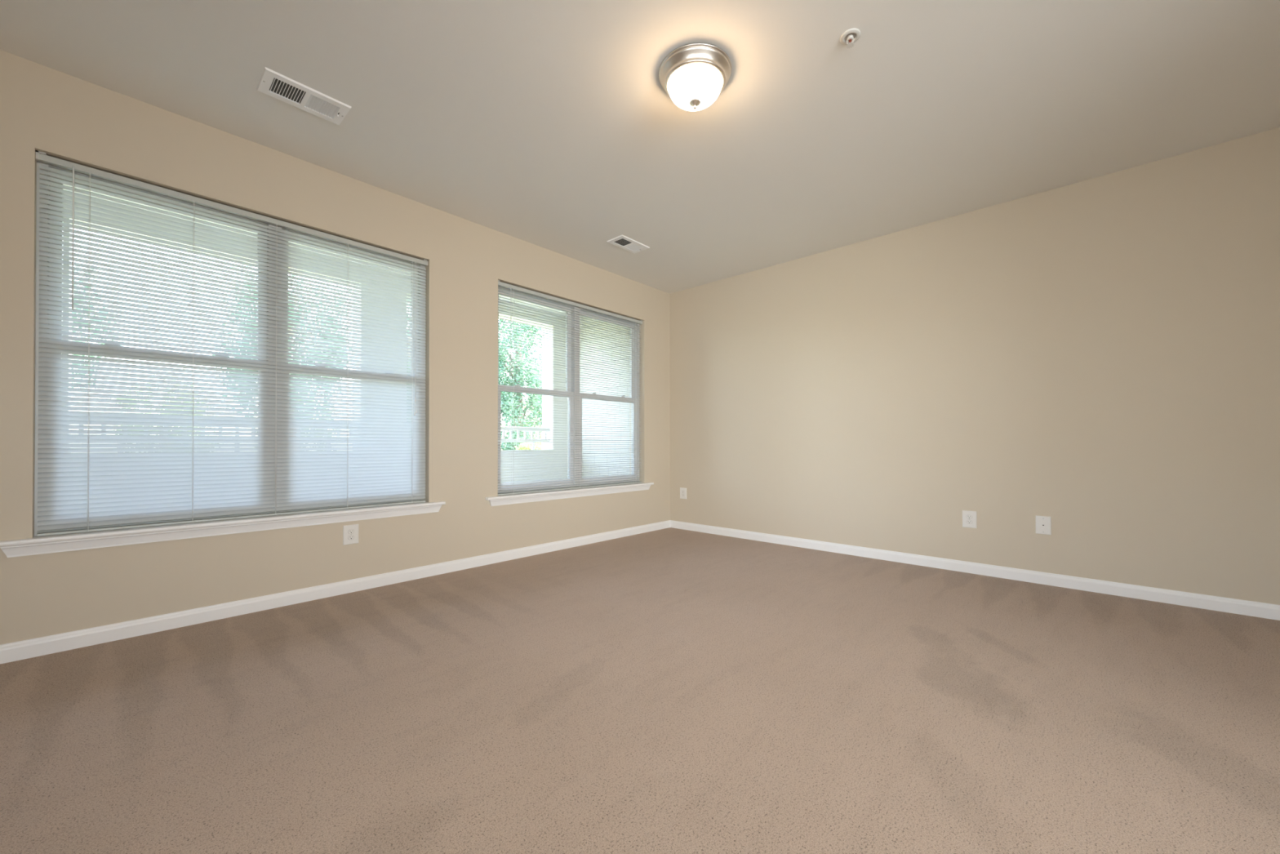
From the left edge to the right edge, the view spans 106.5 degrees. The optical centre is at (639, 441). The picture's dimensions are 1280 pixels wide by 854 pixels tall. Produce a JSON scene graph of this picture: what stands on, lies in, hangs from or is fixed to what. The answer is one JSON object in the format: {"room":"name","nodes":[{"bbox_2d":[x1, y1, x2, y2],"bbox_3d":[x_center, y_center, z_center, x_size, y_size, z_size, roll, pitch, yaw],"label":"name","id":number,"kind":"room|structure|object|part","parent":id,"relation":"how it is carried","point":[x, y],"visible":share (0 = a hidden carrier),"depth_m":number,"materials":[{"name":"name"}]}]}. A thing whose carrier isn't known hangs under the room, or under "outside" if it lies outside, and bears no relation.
{"room":"empty bedroom","nodes":[
{"label":"empty bedroom","id":0,"kind":"room"},
{"bbox_2d":[61,193,568,483],"bbox_3d":[-2.769,-0.356,4.924,0.250,2.760,5.050,0,0,43],"label":"wall","id":1,"kind":"structure","parent":0,"point":[559,424],"depth_m":6.14,"materials":[{"name":"white paint"}]},
{"bbox_2d":[69,415,357,447],"bbox_3d":[-3.490,-0.040,4.140,0.280,0.310,1.860,0,0,43],"label":"porch railing","id":2,"kind":"object","parent":1,"relation":"on","point":[90,415],"visible":0.05,"depth_m":3.83,"materials":[{"name":"white"}]},
{"bbox_3d":[-3.472,-0.020,4.123,0.040,0.040,1.860,0,0,43],"label":"rail","id":3,"kind":"part","parent":2,"relation":"part of","materials":[{"name":"white"}]},
{"bbox_3d":[-3.472,-0.170,4.123,0.060,0.050,1.860,0,0,43],"label":"rail","id":4,"kind":"part","parent":2,"relation":"part of","materials":[{"name":"white"}]},
{"bbox_2d":[406,424,553,451],"bbox_3d":[-1.915,-0.031,5.849,0.280,0.310,1.910,0,0,43],"label":"porch railing","id":5,"kind":"object","parent":1,"relation":"on","point":[525,429],"visible":0.34,"depth_m":6.23,"materials":[{"name":"white"}]},
{"bbox_3d":[-1.896,-0.161,5.833,0.060,0.050,1.910,0,0,43],"label":"rail","id":6,"kind":"part","parent":5,"relation":"part of","materials":[{"name":"white"}]},
{"bbox_3d":[-1.896,-0.011,5.832,0.040,0.040,1.910,0,0,43],"label":"rail","id":7,"kind":"part","parent":5,"relation":"part of","materials":[{"name":"white"}]},
{"bbox_2d":[63,183,565,316],"bbox_3d":[-2.301,-1.838,4.569,2.030,0.200,5.550,0,0,43],"label":"soffit","id":8,"kind":"structure","parent":0,"point":[500,298],"depth_m":4.37,"materials":[{"name":"white"}]},
{"bbox_2d":[0,49,670,644],"bbox_3d":[-1.864,-0.374,3.376,0.220,2.740,6.740,0,0,43],"label":"wall","id":9,"kind":"structure","parent":0,"point":[58,114],"depth_m":2.91,"materials":[{"name":"beige paint"}]},
{"bbox_2d":[0,501,445,557],"bbox_3d":[-2.189,0.487,2.879,0.118,0.076,2.030,0,0,43],"label":"window sill","id":10,"kind":"structure","parent":9,"relation":"attached to","point":[34,545],"depth_m":2.59,"materials":[{"name":"white paint"}]},
{"bbox_2d":[34,161,425,536],"bbox_3d":[-2.265,-0.451,2.954,0.102,1.800,1.820,0,0,43],"label":"window","id":11,"kind":"structure","parent":9,"relation":"in","point":[38,163],"depth_m":2.54,"materials":[{"name":"white plastic"}]},
{"bbox_3d":[-2.583,-0.880,2.632,0.030,0.875,0.842,0,0,43],"label":"sash","id":12,"kind":"part","parent":11,"relation":"part of","materials":[{"name":"white plastic"}]},
{"bbox_3d":[-2.556,-0.039,2.602,0.032,0.902,0.842,0,0,43],"label":"sash","id":13,"kind":"part","parent":11,"relation":"part of","materials":[{"name":"white plastic"}]},
{"bbox_2d":[35,150,427,536],"bbox_3d":[-2.203,-0.452,2.896,0.043,1.798,1.819,0,0,43],"label":"mini blind","id":14,"kind":"object","parent":11,"relation":"attached to","point":[69,502],"visible":1,"depth_m":2.69,"materials":[{"name":"grey plastic"}]},
{"bbox_3d":[-2.711,-0.437,2.353,0.029,1.759,0.004,0,0,43],"label":"ladder cord","id":15,"kind":"part","parent":14,"relation":"part of","materials":[{"name":"white fabric"}]},
{"bbox_3d":[-2.457,-0.436,2.629,0.029,1.759,0.004,0,0,43],"label":"ladder cord","id":16,"kind":"part","parent":14,"relation":"part of","materials":[{"name":"white fabric"}]},
{"bbox_3d":[-2.207,0.441,2.896,0.025,0.012,1.798,0,0,43],"label":"rail","id":17,"kind":"part","parent":14,"relation":"part of","materials":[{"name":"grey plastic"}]},
{"bbox_3d":[-2.208,-0.435,2.899,0.029,1.759,0.004,0,0,43],"label":"ladder cord","id":18,"kind":"part","parent":14,"relation":"part of","materials":[{"name":"white fabric"}]},
{"bbox_3d":[-1.948,-0.433,3.181,0.029,1.759,0.004,0,0,43],"label":"ladder cord","id":19,"kind":"part","parent":14,"relation":"part of","materials":[{"name":"white fabric"}]},
{"bbox_3d":[-1.665,-0.432,3.488,0.029,1.759,0.004,0,0,43],"label":"ladder cord","id":20,"kind":"part","parent":14,"relation":"part of","materials":[{"name":"white fabric"}]},
{"bbox_3d":[-1.641,-0.813,3.493,0.009,1.020,0.010,0,0,43],"label":"lift cord","id":21,"kind":"part","parent":14,"relation":"part of","materials":[{"name":"white fabric"}]},
{"bbox_3d":[-1.968,-0.877,3.299,0.030,0.875,0.842,0,0,43],"label":"sash","id":22,"kind":"part","parent":11,"relation":"part of","materials":[{"name":"white plastic"}]},
{"bbox_3d":[-1.941,-0.035,3.270,0.032,0.902,0.842,0,0,43],"label":"sash","id":23,"kind":"part","parent":11,"relation":"part of","materials":[{"name":"white plastic"}]},
{"bbox_2d":[0,520,670,663],"bbox_3d":[-1.778,0.954,3.290,0.013,0.083,6.300,0,0,43],"label":"baseboard","id":24,"kind":"structure","parent":9,"relation":"attached to","point":[42,646],"depth_m":2.81,"materials":[{"name":"white paint"}]},
{"bbox_2d":[342,524,358,545],"bbox_3d":[-1.906,0.615,3.156,0.010,0.127,0.091,0,0,43],"label":"wall outlet","id":25,"kind":"object","parent":9,"relation":"attached to","point":[350,532],"visible":1,"depth_m":3.15,"materials":[{"name":"white plastic"}]},
{"bbox_2d":[347,528,354,533],"bbox_3d":[-1.904,0.596,3.154,0.003,0.030,0.037,0,0,43],"label":"receptacle","id":26,"kind":"object","parent":25,"relation":"attached to","point":[349,531],"depth_m":3.15,"materials":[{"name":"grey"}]},
{"bbox_2d":[347,534,354,539],"bbox_3d":[-1.904,0.635,3.154,0.003,0.030,0.037,0,0,43],"label":"receptacle","id":27,"kind":"object","parent":25,"relation":"attached to","point":[349,536],"depth_m":3.15,"materials":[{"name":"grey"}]},
{"bbox_2d":[497,285,639,493],"bbox_3d":[-0.652,-0.442,4.704,0.102,1.800,1.805,0,0,43],"label":"window","id":28,"kind":"structure","parent":9,"relation":"in","point":[574,437],"depth_m":4.67,"materials":[{"name":"white plastic"}]},
{"bbox_3d":[-0.967,-0.871,4.385,0.030,0.875,0.834,0,0,43],"label":"sash","id":29,"kind":"part","parent":28,"relation":"part of","materials":[{"name":"white plastic"}]},
{"bbox_3d":[-0.940,-0.030,4.355,0.032,0.902,0.834,0,0,43],"label":"sash","id":30,"kind":"part","parent":28,"relation":"part of","materials":[{"name":"white plastic"}]},
{"bbox_2d":[497,280,642,495],"bbox_3d":[-0.589,-0.443,4.646,0.043,1.798,1.804,0,0,43],"label":"mini blind","id":31,"kind":"object","parent":28,"relation":"attached to","point":[500,283],"visible":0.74,"depth_m":4.51,"materials":[{"name":"grey plastic"}]},
{"bbox_3d":[-1.092,-0.429,4.109,0.029,1.759,0.004,0,0,43],"label":"ladder cord","id":32,"kind":"part","parent":31,"relation":"part of","materials":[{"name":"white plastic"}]},
{"bbox_3d":[-0.594,0.450,4.646,0.025,0.012,1.783,0,0,43],"label":"rail","id":33,"kind":"part","parent":31,"relation":"part of","materials":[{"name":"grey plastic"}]},
{"bbox_3d":[-0.357,-0.868,5.047,0.030,0.875,0.834,0,0,43],"label":"sash","id":34,"kind":"part","parent":28,"relation":"part of","materials":[{"name":"white plastic"}]},
{"bbox_3d":[-0.330,-0.026,5.018,0.032,0.902,0.834,0,0,43],"label":"sash","id":35,"kind":"part","parent":28,"relation":"part of","materials":[{"name":"white plastic"}]},
{"bbox_3d":[-0.357,-0.868,5.047,0.004,0.795,0.760,0,0,43],"label":"glass pane","id":36,"kind":"part","parent":28,"relation":"part of","materials":[{"name":"glass"}]},
{"bbox_2d":[485,482,653,506],"bbox_3d":[-0.575,0.496,4.629,0.118,0.076,2.029,0,0,43],"label":"window sill","id":37,"kind":"structure","parent":9,"relation":"attached to","point":[502,500],"depth_m":4.43,"materials":[{"name":"white paint"}]},
{"bbox_2d":[579,315,630,477],"bbox_3d":[-0.445,-0.349,6.353,1.730,2.760,0.200,0,0,43],"label":"wall","id":38,"kind":"structure","parent":0,"point":[587,428],"depth_m":6.23,"materials":[{"name":"beige"}]},
{"bbox_2d":[0,527,1279,853],"bbox_3d":[0.460,1.111,1.227,6.540,0.250,6.740,0,0,43],"label":"floor","id":39,"kind":"structure","parent":0,"point":[670,690],"depth_m":1.67,"materials":[{"name":"beige carpet"}]},
{"bbox_2d":[0,0,1279,293],"bbox_3d":[1.132,-1.884,0.363,8.720,0.250,10.320,0,0,43],"label":"ceiling","id":40,"kind":"structure","parent":0,"point":[552,125],"depth_m":2.44,"materials":[{"name":"white paint"}]},
{"bbox_2d":[256,66,351,124],"bbox_3d":[-1.706,-1.739,2.437,0.205,0.018,0.362,0,0,43],"label":"ceiling vent","id":41,"kind":"object","parent":40,"relation":"in","point":[272,83],"visible":1,"depth_m":2.42,"materials":[{"name":"white metal"}]},
{"bbox_2d":[606,235,649,253],"bbox_3d":[-0.100,-1.730,4.224,0.190,0.018,0.352,0,0,43],"label":"ceiling vent","id":42,"kind":"object","parent":40,"relation":"in","point":[623,242],"visible":1,"depth_m":4.21,"materials":[{"name":"white metal"}]},
{"bbox_2d":[658,43,731,111],"bbox_3d":[0.261,-1.663,2.270,0.344,0.173,0.344,0,0,43],"label":"ceiling lamp","id":43,"kind":"object","parent":40,"relation":"attached to","point":[693,76],"visible":1,"depth_m":2.18,"materials":[{"name":"white glass"}]},
{"bbox_2d":[840,28,860,48],"bbox_3d":[0.909,-1.730,2.067,0.081,0.040,0.081,0,0,43],"label":"sprinkler","id":44,"kind":"object","parent":40,"relation":"attached to","point":[851,36],"visible":1,"depth_m":2.06,"materials":[{"name":"white metal"}]},
{"bbox_2d":[844,33,856,40],"bbox_3d":[0.909,-1.748,2.067,0.047,0.002,0.047,0,0,26],"label":"sprinkler head","id":45,"kind":"object","parent":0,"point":[847,37],"depth_m":2.06,"materials":[{"name":"grey metal"}]},
{"bbox_2d":[670,127,1279,604],"bbox_3d":[2.750,-0.373,3.556,6.320,2.740,0.220,0,0,43],"label":"wall","id":46,"kind":"structure","parent":0,"point":[1098,357],"depth_m":3.42,"materials":[{"name":"beige paint"}]},
{"bbox_2d":[680,487,686,498],"bbox_3d":[0.494,0.596,5.476,0.094,0.125,0.010,0,0,43],"label":"wall outlet","id":47,"kind":"object","parent":46,"relation":"attached to","point":[682,491],"visible":1,"depth_m":5.47,"materials":[{"name":"white plastic"}]},
{"bbox_2d":[962,510,976,528],"bbox_3d":[2.498,0.592,3.628,0.090,0.128,0.010,0,0,43],"label":"wall outlet","id":48,"kind":"object","parent":46,"relation":"attached to","point":[969,517],"visible":1,"depth_m":3.63,"materials":[{"name":"white plastic"}]},
{"bbox_2d":[966,520,972,524],"bbox_3d":[2.496,0.612,3.626,0.037,0.030,0.003,0,0,43],"label":"receptacle","id":49,"kind":"object","parent":48,"relation":"attached to","point":[968,522],"depth_m":3.62,"materials":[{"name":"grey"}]},
{"bbox_2d":[670,520,1279,620],"bbox_3d":[2.591,0.956,3.539,6.100,0.083,0.013,0,0,43],"label":"baseboard","id":50,"kind":"structure","parent":46,"relation":"attached to","point":[1263,610],"depth_m":3.38,"materials":[{"name":"white paint"}]},
{"bbox_2d":[1035,515,1051,534],"bbox_3d":[2.814,0.586,3.337,0.083,0.126,0.008,0,0,43],"label":"jack plate","id":51,"kind":"object","parent":46,"relation":"attached to","point":[1043,523],"visible":1,"depth_m":3.33,"materials":[{"name":"white plastic"}]},
{"label":"outside","id":52,"kind":"structure","parent":0,"visible":0},
{"bbox_3d":[-22.727,1.623,33.686,68.000,0.250,90.000,0,0,43],"label":"lawn","id":53,"kind":"structure","parent":52,"visible":0},
{"bbox_2d":[71,266,122,389],"bbox_3d":[-10.291,-1.049,7.986,2.172,4.852,1.921,0,0,-11],"label":"leafy tree","id":54,"kind":"object","parent":53,"relation":"on","point":[74,266],"visible":0.02,"depth_m":8.45,"materials":[{"name":"green plant"}]},
{"bbox_2d":[115,368,215,452],"bbox_3d":[-13.355,-0.319,13.573,2.482,3.639,2.479,0,0,43],"label":"bush","id":55,"kind":"object","parent":53,"relation":"on","point":[183,368],"visible":0.03,"depth_m":13.31,"materials":[{"name":"green plant"}]},
{"bbox_2d":[211,264,352,436],"bbox_3d":[-8.102,-1.549,11.052,2.760,5.882,2.631,0,0,-25],"label":"leafy tree","id":56,"kind":"object","parent":53,"relation":"on","point":[242,264],"visible":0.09,"depth_m":10.71,"materials":[{"name":"green plant"}]},
{"bbox_2d":[303,396,337,447],"bbox_3d":[-11.263,-0.103,15.813,2.239,3.294,2.429,0,0,43],"label":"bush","id":57,"kind":"object","parent":53,"relation":"on","point":[311,397],"visible":0.02,"depth_m":16.09,"materials":[{"name":"green plant"}]},
{"bbox_2d":[406,299,412,422],"bbox_3d":[-6.254,-1.733,13.208,2.462,6.272,2.288,0,0,43],"label":"leafy tree","id":58,"kind":"object","parent":53,"relation":"on","point":[407,300],"visible":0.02,"depth_m":12.90,"materials":[{"name":"green plant"}]},
{"bbox_2d":[498,319,542,449],"bbox_3d":[-3.902,-2.225,15.684,3.541,7.283,3.422,0,0,-4],"label":"leafy tree","id":59,"kind":"object","parent":53,"relation":"on","point":[518,420],"visible":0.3,"depth_m":15.03,"materials":[{"name":"green plant"}]},
{"bbox_2d":[514,438,542,449],"bbox_3d":[-2.662,0.658,12.089,1.390,1.482,1.495,0,0,43],"label":"bush","id":60,"kind":"object","parent":53,"relation":"on","point":[523,446],"visible":0.05,"depth_m":11.78,"materials":[{"name":"green plant"}]},
{"bbox_2d":[522,396,542,444],"bbox_3d":[-5.015,-0.498,22.788,2.444,3.908,2.522,0,0,43],"label":"bush","id":61,"kind":"object","parent":53,"relation":"on","point":[529,397],"visible":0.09,"depth_m":22.26,"materials":[{"name":"green plant"}]}
]}

